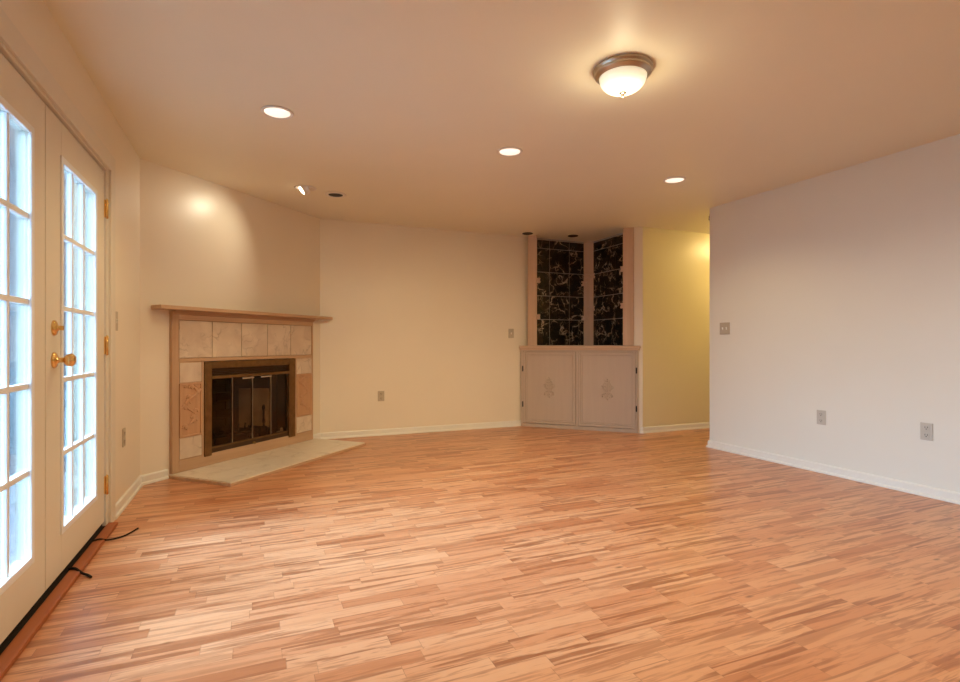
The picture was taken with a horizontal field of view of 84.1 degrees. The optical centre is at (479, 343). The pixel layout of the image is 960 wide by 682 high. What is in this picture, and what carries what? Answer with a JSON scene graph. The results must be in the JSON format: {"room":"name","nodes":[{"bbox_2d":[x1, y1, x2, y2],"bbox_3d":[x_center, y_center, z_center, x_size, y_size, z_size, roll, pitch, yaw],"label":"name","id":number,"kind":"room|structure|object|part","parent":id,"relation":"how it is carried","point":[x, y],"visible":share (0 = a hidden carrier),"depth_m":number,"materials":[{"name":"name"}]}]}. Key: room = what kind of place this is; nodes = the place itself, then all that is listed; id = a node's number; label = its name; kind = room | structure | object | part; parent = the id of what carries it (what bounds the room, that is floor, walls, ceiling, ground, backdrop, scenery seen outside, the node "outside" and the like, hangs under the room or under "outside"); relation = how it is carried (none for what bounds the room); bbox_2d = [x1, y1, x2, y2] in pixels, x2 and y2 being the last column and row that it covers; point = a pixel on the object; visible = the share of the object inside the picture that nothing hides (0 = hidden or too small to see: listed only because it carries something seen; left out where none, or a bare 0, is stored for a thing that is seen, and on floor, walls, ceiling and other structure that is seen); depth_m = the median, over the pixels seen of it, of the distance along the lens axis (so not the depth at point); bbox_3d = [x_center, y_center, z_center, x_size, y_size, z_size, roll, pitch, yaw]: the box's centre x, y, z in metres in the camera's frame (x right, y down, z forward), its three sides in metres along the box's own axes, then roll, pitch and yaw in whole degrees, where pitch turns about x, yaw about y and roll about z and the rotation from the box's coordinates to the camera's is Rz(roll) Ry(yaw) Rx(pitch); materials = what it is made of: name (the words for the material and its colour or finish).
{"room":"living room","nodes":[
{"label":"living room","id":0,"kind":"room"},
{"bbox_2d":[0,0,139,501],"bbox_3d":[-1.354,-0.166,0.997,0.150,2.440,6.394,0,0,-23],"label":"wall","id":1,"kind":"structure","parent":0,"point":[33,19],"depth_m":3.39,"materials":[{"name":"beige paint"}]},
{"bbox_2d":[0,52,44,643],"bbox_3d":[-1.617,0.019,1.747,0.064,1.999,0.918,0,0,-24],"label":"door","id":2,"kind":"structure","parent":1,"relation":"in","point":[22,111],"depth_m":1.97,"materials":[{"name":"paint"}]},
{"bbox_3d":[-1.621,0.005,1.770,0.003,1.634,0.552,0,0,-23],"label":"glass pane","id":3,"kind":"part","parent":2,"relation":"part of","materials":[{"name":"clear glass"}]},
{"bbox_3d":[-1.605,0.005,1.777,0.011,1.670,0.588,0,0,-23],"label":"raised glass frame","id":4,"kind":"part","parent":2,"relation":"part of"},
{"bbox_2d":[0,526,104,654],"bbox_3d":[-1.849,1.046,2.153,0.164,0.016,1.852,0,0,-23],"label":"trim","id":5,"kind":"structure","parent":1,"relation":"attached to","point":[48,593],"depth_m":2.17,"materials":[{"name":"black rubber"}]},
{"bbox_2d":[0,6,115,648],"bbox_3d":[-1.837,-0.025,2.158,0.170,2.158,2.170,0,0,-23],"label":"trim","id":6,"kind":"structure","parent":1,"relation":"attached to","point":[13,46],"depth_m":2.95,"materials":[{"name":"paint"}]},
{"bbox_3d":[-1.768,-1.056,2.187,0.020,0.096,1.952,0,0,-23],"label":"casing","id":7,"kind":"part","parent":6,"relation":"part of","materials":[{"name":"paint"}]},
{"bbox_3d":[-2.172,-0.025,3.136,0.020,2.158,0.108,0,0,-23],"label":"casing","id":8,"kind":"part","parent":6,"relation":"part of","materials":[{"name":"paint"}]},
{"bbox_2d":[0,522,117,680],"bbox_3d":[-1.750,1.044,2.195,0.051,0.020,1.951,0,0,-23],"label":"threshold","id":9,"kind":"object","parent":1,"relation":"attached to","point":[26,634],"depth_m":2.09,"materials":[{"name":"red wood"}]},
{"bbox_2d":[45,104,108,590],"bbox_3d":[-1.945,0.015,2.617,0.123,1.990,0.943,0,0,-23],"label":"door","id":10,"kind":"structure","parent":1,"relation":"in","point":[76,208],"depth_m":2.52,"materials":[{"name":"paint"}]},
{"bbox_3d":[-1.778,0.069,2.278,0.081,0.068,0.068,0,0,-23],"label":"knob","id":11,"kind":"part","parent":10,"relation":"part of","materials":[{"name":"gold metal"}]},
{"bbox_3d":[-1.975,0.005,2.600,0.003,1.634,0.548,0,0,-23],"label":"glass pane","id":12,"kind":"part","parent":10,"relation":"part of","materials":[{"name":"clear glass"}]},
{"bbox_3d":[-1.958,0.005,2.607,0.011,1.670,0.584,0,0,-23],"label":"raised glass frame","id":13,"kind":"part","parent":10,"relation":"part of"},
{"bbox_2d":[116,311,118,330],"bbox_3d":[-2.232,-0.141,3.272,0.016,0.118,0.075,0,0,-23],"label":"light switch","id":14,"kind":"object","parent":1,"relation":"attached to","point":[117,320],"visible":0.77,"depth_m":3.27,"materials":[{"name":"white paint"}]},
{"bbox_3d":[-2.237,-0.141,3.270,0.006,0.118,0.075,0,0,-23],"label":"plate","id":15,"kind":"part","parent":14,"relation":"part of","materials":[{"name":"beige plastic"}]},
{"bbox_2d":[122,428,125,446],"bbox_3d":[-2.319,0.609,3.469,0.009,0.118,0.075,0,0,-23],"label":"wall outlet","id":16,"kind":"object","parent":1,"relation":"attached to","point":[123,429],"visible":1,"depth_m":3.45,"materials":[{"name":"beige plastic"}]},
{"bbox_2d":[115,469,168,519],"bbox_3d":[-2.381,1.017,3.665,0.151,0.073,1.021,0,0,-14],"label":"baseboard","id":17,"kind":"structure","parent":1,"relation":"attached to","point":[122,503],"depth_m":3.81,"materials":[{"name":"white paint"}]},
{"bbox_2d":[140,158,319,475],"bbox_3d":[-2.221,-0.166,4.952,0.150,2.440,2.061,0,0,22],"label":"wall","id":18,"kind":"structure","parent":0,"point":[204,243],"depth_m":4.48,"materials":[{"name":"beige paint"}]},
{"bbox_2d":[320,219,569,432],"bbox_3d":[-0.092,-0.166,6.674,3.703,2.440,0.150,0,0,-23],"label":"wall","id":19,"kind":"structure","parent":0,"point":[423,317],"depth_m":6.31,"materials":[{"name":"beige paint"}]},
{"bbox_2d":[378,391,383,400],"bbox_3d":[-1.141,0.601,6.141,0.075,0.118,0.009,0,0,-23],"label":"wall outlet","id":20,"kind":"object","parent":19,"relation":"attached to","point":[380,393],"visible":1,"depth_m":6.14,"materials":[{"name":"beige plastic"}]},
{"bbox_2d":[313,420,520,438],"bbox_3d":[-0.645,1.017,6.291,2.594,0.073,0.120,0,0,-23],"label":"baseboard","id":21,"kind":"structure","parent":19,"relation":"attached to","point":[438,428],"depth_m":6.28,"materials":[{"name":"white paint"}]},
{"bbox_2d":[508,329,513,337],"bbox_3d":[0.400,-0.136,6.793,0.075,0.118,0.016,0,0,-23],"label":"light switch","id":22,"kind":"object","parent":19,"relation":"attached to","point":[510,331],"visible":1,"depth_m":6.79,"materials":[{"name":"white paint"}]},
{"bbox_2d":[0,426,959,681],"bbox_3d":[1.814,1.104,3.680,8.080,0.100,8.852,0,0,-23],"label":"floor","id":23,"kind":"structure","parent":0,"point":[517,553],"depth_m":2.48,"materials":[{"name":"laminate"}]},
{"bbox_2d":[68,567,91,577],"bbox_3d":[-1.815,1.038,2.421,0.149,0.032,0.020,0,0,20],"label":"cable","id":24,"kind":"object","parent":23,"relation":"on","point":[69,568],"visible":1,"depth_m":2.42,"materials":[{"name":"black rubber"}]},
{"bbox_2d":[92,528,138,541],"bbox_3d":[-1.969,1.038,2.901,0.050,0.030,0.261,0,0,19],"label":"cable","id":25,"kind":"object","parent":23,"relation":"on","point":[136,528],"visible":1,"depth_m":2.86,"materials":[{"name":"black rubber"}]},
{"bbox_2d":[169,438,365,486],"bbox_3d":[-1.819,1.039,4.857,0.664,0.030,1.747,0,0,22],"label":"hearth","id":26,"kind":"object","parent":23,"relation":"on","point":[240,470],"visible":1,"depth_m":4.60,"materials":[{"name":"beige stone"}]},
{"bbox_2d":[151,304,332,473],"bbox_3d":[-2.368,0.364,5.055,0.800,1.318,2.031,0,0,22],"label":"fireplace","id":27,"kind":"object","parent":26,"relation":"on","point":[219,392],"depth_m":4.90,"materials":[{"name":"beige tile"}]},
{"bbox_3d":[-2.372,0.536,4.337,0.029,0.780,0.213,0,0,22],"label":"rail","id":28,"kind":"part","parent":27,"relation":"part of","materials":[{"name":"brown wood"}]},
{"bbox_3d":[-2.352,0.533,4.329,0.014,0.435,0.209,0,0,22],"label":"carved panel","id":29,"kind":"part","parent":27,"relation":"part of","materials":[{"name":"brown wood"}]},
{"bbox_3d":[-2.692,0.554,5.194,0.095,0.800,0.960,0,0,22],"label":"panel","id":30,"kind":"part","parent":27,"relation":"part of","materials":[{"name":"black glass"}]},
{"bbox_3d":[-2.447,0.844,5.096,0.293,0.163,0.480,0,0,22],"label":"fireplace grate","id":31,"kind":"part","parent":27,"relation":"part of","materials":[{"name":"black metal"}]},
{"bbox_2d":[151,304,332,319],"bbox_3d":[-2.067,-0.280,4.933,0.150,0.030,2.031,0,0,22],"label":"mantel shelf","id":32,"kind":"object","parent":27,"relation":"attached to","point":[173,309],"depth_m":4.64,"materials":[{"name":"brown wood"}]},
{"bbox_3d":[-2.103,-0.251,4.948,0.072,0.028,1.667,0,0,22],"label":"cove molding","id":33,"kind":"part","parent":27,"relation":"part of","materials":[{"name":"brown wood"}]},
{"bbox_3d":[-2.113,0.130,4.973,0.035,0.029,1.585,0,0,22],"label":"rail","id":34,"kind":"part","parent":27,"relation":"part of","materials":[{"name":"brown wood"}]},
{"bbox_3d":[-2.113,-0.214,4.973,0.035,0.044,1.585,0,0,22],"label":"rail","id":35,"kind":"part","parent":27,"relation":"part of","materials":[{"name":"brown wood"}]},
{"bbox_3d":[-2.113,0.546,4.955,0.047,0.795,1.086,0,0,22],"label":"metal frame","id":36,"kind":"part","parent":27,"relation":"part of","materials":[{"name":"gold metal"}]},
{"bbox_2d":[212,365,287,375],"bbox_3d":[-2.125,0.252,4.949,0.038,0.088,0.927,0,0,22],"label":"vent","id":37,"kind":"object","parent":27,"relation":"attached to","point":[217,370],"depth_m":4.89,"materials":[{"name":"brown metal"}]},
{"bbox_3d":[-2.125,0.916,4.949,0.030,0.055,0.927,0,0,22],"label":"rail","id":38,"kind":"part","parent":27,"relation":"part of","materials":[{"name":"brown metal"}]},
{"bbox_3d":[-2.115,0.284,4.945,0.051,0.027,0.927,0,0,22],"label":"rail","id":39,"kind":"part","parent":27,"relation":"part of","materials":[{"name":"gold metal"}]},
{"bbox_2d":[248,404,268,435],"bbox_3d":[-2.233,0.761,5.317,0.216,0.325,0.126,0,0,22],"label":"andiron","id":40,"kind":"object","parent":27,"relation":"in","point":[263,405],"visible":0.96,"depth_m":5.28,"materials":[{"name":"black metal"}]},
{"bbox_3d":[-2.147,0.711,5.282,0.031,0.225,0.032,0,0,22],"label":"post","id":41,"kind":"part","parent":40,"relation":"part of","materials":[{"name":"black metal"}]},
{"bbox_3d":[-1.864,0.536,5.599,0.029,0.780,0.237,0,0,22],"label":"rail","id":42,"kind":"part","parent":27,"relation":"part of","materials":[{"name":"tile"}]},
{"bbox_3d":[-1.844,0.533,5.591,0.014,0.435,0.233,0,0,22],"label":"carved panel","id":43,"kind":"part","parent":27,"relation":"part of","materials":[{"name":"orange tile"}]},
{"bbox_2d":[519,227,640,432],"bbox_3d":[1.333,-0.166,6.879,1.488,2.439,0.765,0,0,22],"label":"tall cabinet","id":44,"kind":"object","parent":23,"relation":"on","point":[581,294],"visible":0.99,"depth_m":6.75,"materials":[{"name":"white wood"}]},
{"bbox_3d":[0.869,0.550,6.683,0.672,0.907,0.026,0,0,22],"label":"cabinet door","id":45,"kind":"part","parent":44,"relation":"part of","materials":[{"name":"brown wood"}]},
{"bbox_3d":[1.199,0.565,6.560,1.446,0.978,0.029,0,0,22],"label":"frame","id":46,"kind":"part","parent":44,"relation":"part of","materials":[{"name":"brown wood"}]},
{"bbox_2d":[519,345,640,349],"bbox_3d":[1.319,0.047,6.845,1.488,0.056,0.691,0,0,22],"label":"countertop","id":47,"kind":"structure","parent":44,"relation":"on","point":[572,347],"depth_m":6.53,"materials":[{"name":"brown wood"}]},
{"bbox_3d":[1.471,-0.683,7.203,0.132,1.403,0.020,0,0,19],"label":"corner post","id":48,"kind":"part","parent":44,"relation":"part of","materials":[{"name":"brown wood"}]},
{"bbox_3d":[1.526,0.550,6.418,0.679,0.907,0.026,0,0,22],"label":"cabinet door","id":49,"kind":"part","parent":44,"relation":"part of","materials":[{"name":"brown wood"}]},
{"bbox_2d":[43,0,959,241],"bbox_3d":[1.814,-1.436,3.680,8.080,0.100,8.852,0,0,-23],"label":"ceiling","id":50,"kind":"structure","parent":0,"point":[404,109],"depth_m":3.00,"materials":[{"name":"paint"}]},
{"bbox_2d":[260,105,293,119],"bbox_3d":[-1.211,-1.380,3.180,0.188,0.012,0.188,0,0,-23],"label":"recessed light","id":51,"kind":"object","parent":50,"relation":"in","point":[272,111],"visible":1,"depth_m":3.17,"materials":[{"name":"beige"}]},
{"bbox_2d":[294,185,316,194],"bbox_3d":[-1.550,-1.385,4.726,0.192,0.119,0.192,0,0,-23],"label":"light","id":52,"kind":"object","parent":50,"relation":"attached to","point":[305,189],"visible":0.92,"depth_m":4.69,"materials":[{"name":"beige metal"}]},
{"bbox_2d":[325,191,345,197],"bbox_3d":[-1.336,-1.380,4.925,0.194,0.012,0.194,0,0,-23],"label":"recessed light","id":53,"kind":"object","parent":50,"relation":"in","point":[333,194],"visible":1,"depth_m":4.90,"materials":[{"name":"black metal"}]},
{"bbox_2d":[497,147,522,156],"bbox_3d":[0.214,-1.380,3.827,0.188,0.012,0.188,0,0,-23],"label":"recessed light","id":54,"kind":"object","parent":50,"relation":"in","point":[505,151],"visible":1,"depth_m":3.81,"materials":[{"name":"beige"}]},
{"bbox_2d":[593,53,653,97],"bbox_3d":[0.720,-1.313,2.681,0.296,0.146,0.296,0,0,-23],"label":"flush ceiling light","id":55,"kind":"object","parent":50,"relation":"attached to","point":[621,75],"visible":1,"depth_m":2.60,"materials":[{"name":"white glass"}]},
{"bbox_3d":[0.720,-1.304,2.681,0.233,0.078,0.233,0,0,-23],"label":"lamp shade","id":56,"kind":"part","parent":55,"relation":"part of","materials":[{"name":"white glass"}]},
{"bbox_2d":[663,176,685,183],"bbox_3d":[1.642,-1.380,4.491,0.188,0.012,0.188,0,0,-23],"label":"recessed light","id":57,"kind":"object","parent":50,"relation":"in","point":[678,179],"visible":1,"depth_m":4.48,"materials":[{"name":"beige"}]},
{"bbox_2d":[634,227,642,432],"bbox_3d":[1.885,-0.166,6.327,0.100,2.440,0.050,0,0,22],"label":"wall","id":58,"kind":"structure","parent":0,"point":[638,231],"depth_m":6.30,"materials":[{"name":"beige paint"}]},
{"bbox_2d":[643,227,709,426],"bbox_3d":[3.167,-0.166,6.897,2.770,2.440,0.150,0,0,-23],"label":"wall","id":59,"kind":"structure","parent":0,"point":[676,264],"depth_m":6.48,"materials":[{"name":"yellow paint"}]},
{"bbox_2d":[640,422,709,433],"bbox_3d":[3.179,1.017,6.819,2.808,0.073,0.045,0,0,-23],"label":"baseboard","id":60,"kind":"structure","parent":59,"relation":"attached to","point":[678,427],"depth_m":6.46,"materials":[{"name":"white paint"}]},
{"bbox_2d":[710,134,959,492],"bbox_3d":[3.517,-0.166,2.846,0.130,2.440,5.682,0,0,-23],"label":"wall","id":61,"kind":"structure","parent":0,"point":[838,291],"depth_m":4.19,"materials":[{"name":"white paint"}]},
{"bbox_2d":[720,322,729,334],"bbox_3d":[2.413,-0.153,5.254,0.016,0.118,0.121,0,0,-23],"label":"light switch","id":62,"kind":"object","parent":61,"relation":"attached to","point":[724,327],"visible":1,"depth_m":5.25,"materials":[{"name":"white paint"}]},
{"bbox_2d":[817,410,825,424],"bbox_3d":[2.796,0.602,4.362,0.009,0.118,0.075,0,0,-23],"label":"wall outlet","id":63,"kind":"object","parent":61,"relation":"attached to","point":[821,414],"visible":1,"depth_m":4.36,"materials":[{"name":"white plastic"}]},
{"bbox_2d":[706,440,959,504],"bbox_3d":[3.856,1.017,3.003,0.924,0.073,5.706,0,0,-23],"label":"baseboard","id":64,"kind":"structure","parent":61,"relation":"attached to","point":[899,485],"depth_m":4.16,"materials":[{"name":"white paint"}]},
{"bbox_2d":[920,422,932,440],"bbox_3d":[3.087,0.605,3.679,0.009,0.118,0.075,0,0,-23],"label":"wall outlet","id":65,"kind":"object","parent":61,"relation":"attached to","point":[926,429],"visible":1,"depth_m":3.68,"materials":[{"name":"white plastic"}]},
{"bbox_2d":[923,425,928,430],"bbox_3d":[3.084,0.579,3.678,0.003,0.036,0.034,0,0,-23],"label":"socket","id":66,"kind":"object","parent":65,"relation":"attached to","point":[925,427],"depth_m":3.68,"materials":[{"name":"white plastic"}]},
{"bbox_2d":[923,432,928,437],"bbox_3d":[3.084,0.631,3.678,0.003,0.036,0.034,0,0,-23],"label":"socket","id":67,"kind":"object","parent":65,"relation":"attached to","point":[925,434],"depth_m":3.68,"materials":[{"name":"white plastic"}]}
]}

